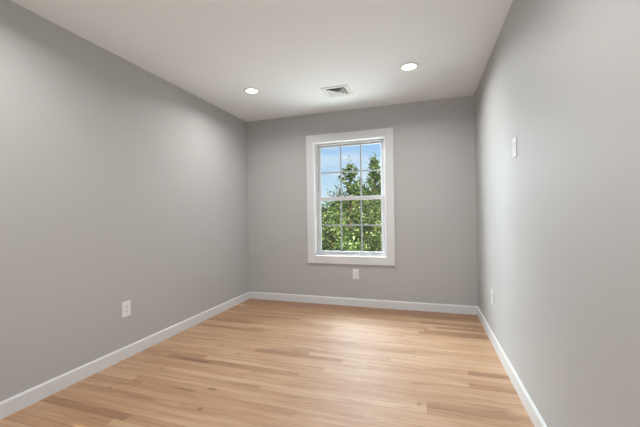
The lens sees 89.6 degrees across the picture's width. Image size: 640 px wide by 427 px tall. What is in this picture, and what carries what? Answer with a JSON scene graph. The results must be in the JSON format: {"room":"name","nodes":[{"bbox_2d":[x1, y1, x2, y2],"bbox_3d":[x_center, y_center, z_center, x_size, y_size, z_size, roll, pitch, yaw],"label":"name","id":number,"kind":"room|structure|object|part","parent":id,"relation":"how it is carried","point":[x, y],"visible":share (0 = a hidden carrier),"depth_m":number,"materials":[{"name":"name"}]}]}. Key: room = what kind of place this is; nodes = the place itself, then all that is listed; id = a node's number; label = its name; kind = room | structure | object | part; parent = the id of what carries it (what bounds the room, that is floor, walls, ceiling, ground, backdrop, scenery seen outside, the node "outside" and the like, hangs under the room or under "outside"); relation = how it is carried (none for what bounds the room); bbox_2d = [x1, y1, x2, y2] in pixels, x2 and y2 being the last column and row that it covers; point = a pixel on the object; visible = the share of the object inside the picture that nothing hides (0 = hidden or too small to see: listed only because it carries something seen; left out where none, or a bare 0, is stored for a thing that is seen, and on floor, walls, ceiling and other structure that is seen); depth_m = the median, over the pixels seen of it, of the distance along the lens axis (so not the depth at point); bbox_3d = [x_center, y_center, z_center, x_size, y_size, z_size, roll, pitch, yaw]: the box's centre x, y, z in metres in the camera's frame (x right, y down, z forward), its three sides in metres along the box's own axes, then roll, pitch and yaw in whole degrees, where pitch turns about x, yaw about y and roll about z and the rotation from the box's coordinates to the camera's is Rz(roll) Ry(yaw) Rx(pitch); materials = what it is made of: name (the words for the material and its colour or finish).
{"room":"empty room","nodes":[
{"label":"empty room","id":0,"kind":"room"},
{"bbox_2d":[0,0,248,401],"bbox_3d":[-1.828,-0.047,2.165,0.160,2.440,5.208,-1,0,18],"label":"wall","id":1,"kind":"structure","parent":0,"point":[119,183],"depth_m":2.41,"materials":[{"name":"grey paint"}]},
{"bbox_2d":[0,291,249,419],"bbox_3d":[-1.725,1.124,2.131,0.015,0.094,4.888,-1,0,18],"label":"baseboard","id":2,"kind":"structure","parent":1,"relation":"attached to","point":[13,404],"depth_m":2.40,"materials":[{"name":"white paint"}]},
{"bbox_2d":[122,300,130,317],"bbox_3d":[-1.575,0.775,2.623,0.009,0.124,0.078,-1,0,18],"label":"wall outlet","id":3,"kind":"object","parent":1,"relation":"attached to","point":[126,306],"visible":1,"depth_m":2.62,"materials":[{"name":"white plastic"}]},
{"bbox_2d":[125,304,128,312],"bbox_3d":[-1.572,0.775,2.622,0.002,0.068,0.034,-1,0,18],"label":"receptacle","id":4,"kind":"object","parent":3,"relation":"attached to","point":[126,305],"depth_m":2.62,"materials":[{"name":"white plastic"}]},
{"bbox_2d":[10,0,512,121],"bbox_3d":[-0.408,-1.369,1.704,3.190,0.150,5.208,-1,0,18],"label":"ceiling","id":5,"kind":"structure","parent":0,"point":[211,50],"depth_m":2.45,"materials":[{"name":"paint"}]},
{"bbox_2d":[244,88,259,93],"bbox_3d":[-0.710,-1.275,3.357,0.166,0.008,0.166,-1,0,18],"label":"recessed light","id":6,"kind":"object","parent":5,"relation":"in","point":[247,90],"visible":1,"depth_m":3.35,"materials":[{"name":"white"}]},
{"bbox_2d":[320,84,352,97],"bbox_3d":[0.183,-1.288,3.413,0.284,0.010,0.284,-1,0,18],"label":"ceiling vent","id":7,"kind":"object","parent":5,"relation":"in","point":[342,90],"visible":1,"depth_m":3.40,"materials":[{"name":"white metal"}]},
{"bbox_2d":[399,62,418,70],"bbox_3d":[0.792,-1.303,2.868,0.166,0.008,0.166,-1,0,18],"label":"recessed light","id":8,"kind":"object","parent":5,"relation":"in","point":[410,66],"visible":1,"depth_m":2.86,"materials":[{"name":"white plastic"}]},
{"bbox_2d":[0,299,533,426],"bbox_3d":[-0.365,1.246,1.689,3.190,0.200,5.208,-1,0,18],"label":"floor","id":9,"kind":"structure","parent":0,"point":[254,362],"depth_m":2.26,"materials":[{"name":"brown wood"}]},
{"bbox_2d":[247,95,477,305],"bbox_3d":[0.393,-0.073,4.097,2.870,2.440,0.160,-1,0,18],"label":"wall","id":10,"kind":"structure","parent":0,"point":[434,140],"depth_m":3.84,"materials":[{"name":"grey paint"}]},
{"bbox_2d":[306,127,394,265],"bbox_3d":[0.386,-0.193,4.099,1.106,1.648,0.202,-1,0,18],"label":"window","id":11,"kind":"structure","parent":10,"relation":"in","point":[384,136],"depth_m":4.05,"materials":[{"name":"white paint"}]},
{"bbox_3d":[0.392,-0.190,4.116,0.894,1.444,0.105,-1,0,18],"label":"frame","id":12,"kind":"part","parent":11,"relation":"part of","materials":[{"name":"white plastic"}]},
{"bbox_3d":[0.386,-0.531,4.119,0.850,0.717,0.028,-1,0,18],"label":"sash","id":13,"kind":"part","parent":11,"relation":"part of","materials":[{"name":"white plastic"}]},
{"bbox_3d":[0.388,0.146,4.087,0.850,0.728,0.028,-1,0,18],"label":"sash","id":14,"kind":"part","parent":11,"relation":"part of","materials":[{"name":"white plastic"}]},
{"bbox_3d":[0.389,0.497,4.068,0.718,0.007,0.007,-1,0,18],"label":"lift rail","id":15,"kind":"part","parent":11,"relation":"part of","materials":[{"name":"white plastic"}]},
{"bbox_2d":[353,269,358,278],"bbox_3d":[0.442,0.750,3.992,0.078,0.124,0.009,-1,0,18],"label":"wall outlet","id":16,"kind":"object","parent":10,"relation":"attached to","point":[355,271],"visible":1,"depth_m":3.99,"materials":[{"name":"white plastic"}]},
{"bbox_2d":[250,292,476,314],"bbox_3d":[0.385,1.100,4.007,2.840,0.094,0.015,-1,0,18],"label":"baseboard","id":17,"kind":"structure","parent":10,"relation":"attached to","point":[402,305],"depth_m":3.93,"materials":[{"name":"white paint"}]},
{"bbox_2d":[474,0,639,426],"bbox_3d":[1.054,-0.100,1.228,0.160,2.440,5.208,-1,0,18],"label":"wall","id":18,"kind":"structure","parent":0,"point":[558,221],"depth_m":1.31,"materials":[{"name":"grey paint"}]},
{"bbox_2d":[491,289,493,304],"bbox_3d":[1.483,0.720,2.777,0.009,0.124,0.078,-1,0,18],"label":"wall outlet","id":19,"kind":"object","parent":18,"relation":"attached to","point":[492,296],"visible":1,"depth_m":2.75,"materials":[{"name":"white plastic"}]},
{"bbox_2d":[477,306,546,426],"bbox_3d":[0.990,1.074,1.249,0.015,0.094,4.888,-1,0,18],"label":"baseboard","id":20,"kind":"structure","parent":18,"relation":"attached to","point":[536,418],"depth_m":2.07,"materials":[{"name":"white paint"}]},
{"bbox_2d":[512,136,516,158],"bbox_3d":[1.212,-0.410,2.009,0.011,0.124,0.078,-1,0,18],"label":"light switch","id":21,"kind":"object","parent":18,"relation":"attached to","point":[514,140],"visible":1,"depth_m":1.99,"materials":[{"name":"white plastic"}]},
{"label":"outside","id":22,"kind":"structure","parent":0,"visible":0},
{"bbox_3d":[12.469,4.290,45.649,120.000,0.200,85.462,-1,0,18],"label":"ground","id":23,"kind":"structure","parent":22,"visible":0},
{"bbox_2d":[321,204,353,250],"bbox_3d":[-0.029,1.824,21.883,5.827,5.071,5.733,-1,0,-5],"label":"leafy tree","id":24,"kind":"object","parent":23,"relation":"on","point":[323,208],"visible":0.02,"depth_m":21.37,"materials":[{"name":"green plant"}]},
{"bbox_2d":[321,201,357,250],"bbox_3d":[0.393,1.913,9.017,2.601,4.542,2.693,-1,0,11],"label":"leafy tree","id":25,"kind":"object","parent":23,"relation":"on","point":[333,218],"visible":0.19,"depth_m":9.00,"materials":[{"name":"green plant"}]},
{"bbox_2d":[323,200,355,235],"bbox_3d":[2.196,1.440,25.802,6.584,5.610,7.000,-1,0,18],"label":"leafy tree","id":26,"kind":"object","parent":23,"relation":"on","point":[343,200],"visible":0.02,"depth_m":25.33,"materials":[{"name":"green plant"}]},
{"bbox_2d":[321,156,380,250],"bbox_3d":[1.314,0.855,13.792,3.478,6.678,3.404,-1,0,-39],"label":"leafy tree","id":27,"kind":"object","parent":23,"relation":"on","point":[354,187],"visible":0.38,"depth_m":13.73,"materials":[{"name":"green plant"}]},
{"bbox_2d":[342,186,370,206],"bbox_3d":[4.773,0.806,31.558,7.204,7.046,9.229,-1,0,-28],"label":"leafy tree","id":28,"kind":"object","parent":23,"relation":"on","point":[358,194],"visible":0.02,"depth_m":30.59,"materials":[{"name":"green plant"}]},
{"bbox_2d":[342,200,381,251],"bbox_3d":[1.567,1.826,10.822,3.346,4.698,2.868,-1,0,18],"label":"leafy tree","id":29,"kind":"object","parent":23,"relation":"on","point":[373,236],"visible":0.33,"depth_m":10.75,"materials":[{"name":"green plant"}]},
{"bbox_2d":[342,152,381,249],"bbox_3d":[2.888,0.476,16.686,4.263,7.429,4.142,-1,0,11],"label":"leafy tree","id":30,"kind":"object","parent":23,"relation":"on","point":[375,176],"visible":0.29,"depth_m":16.75,"materials":[{"name":"green plant"}]}
]}

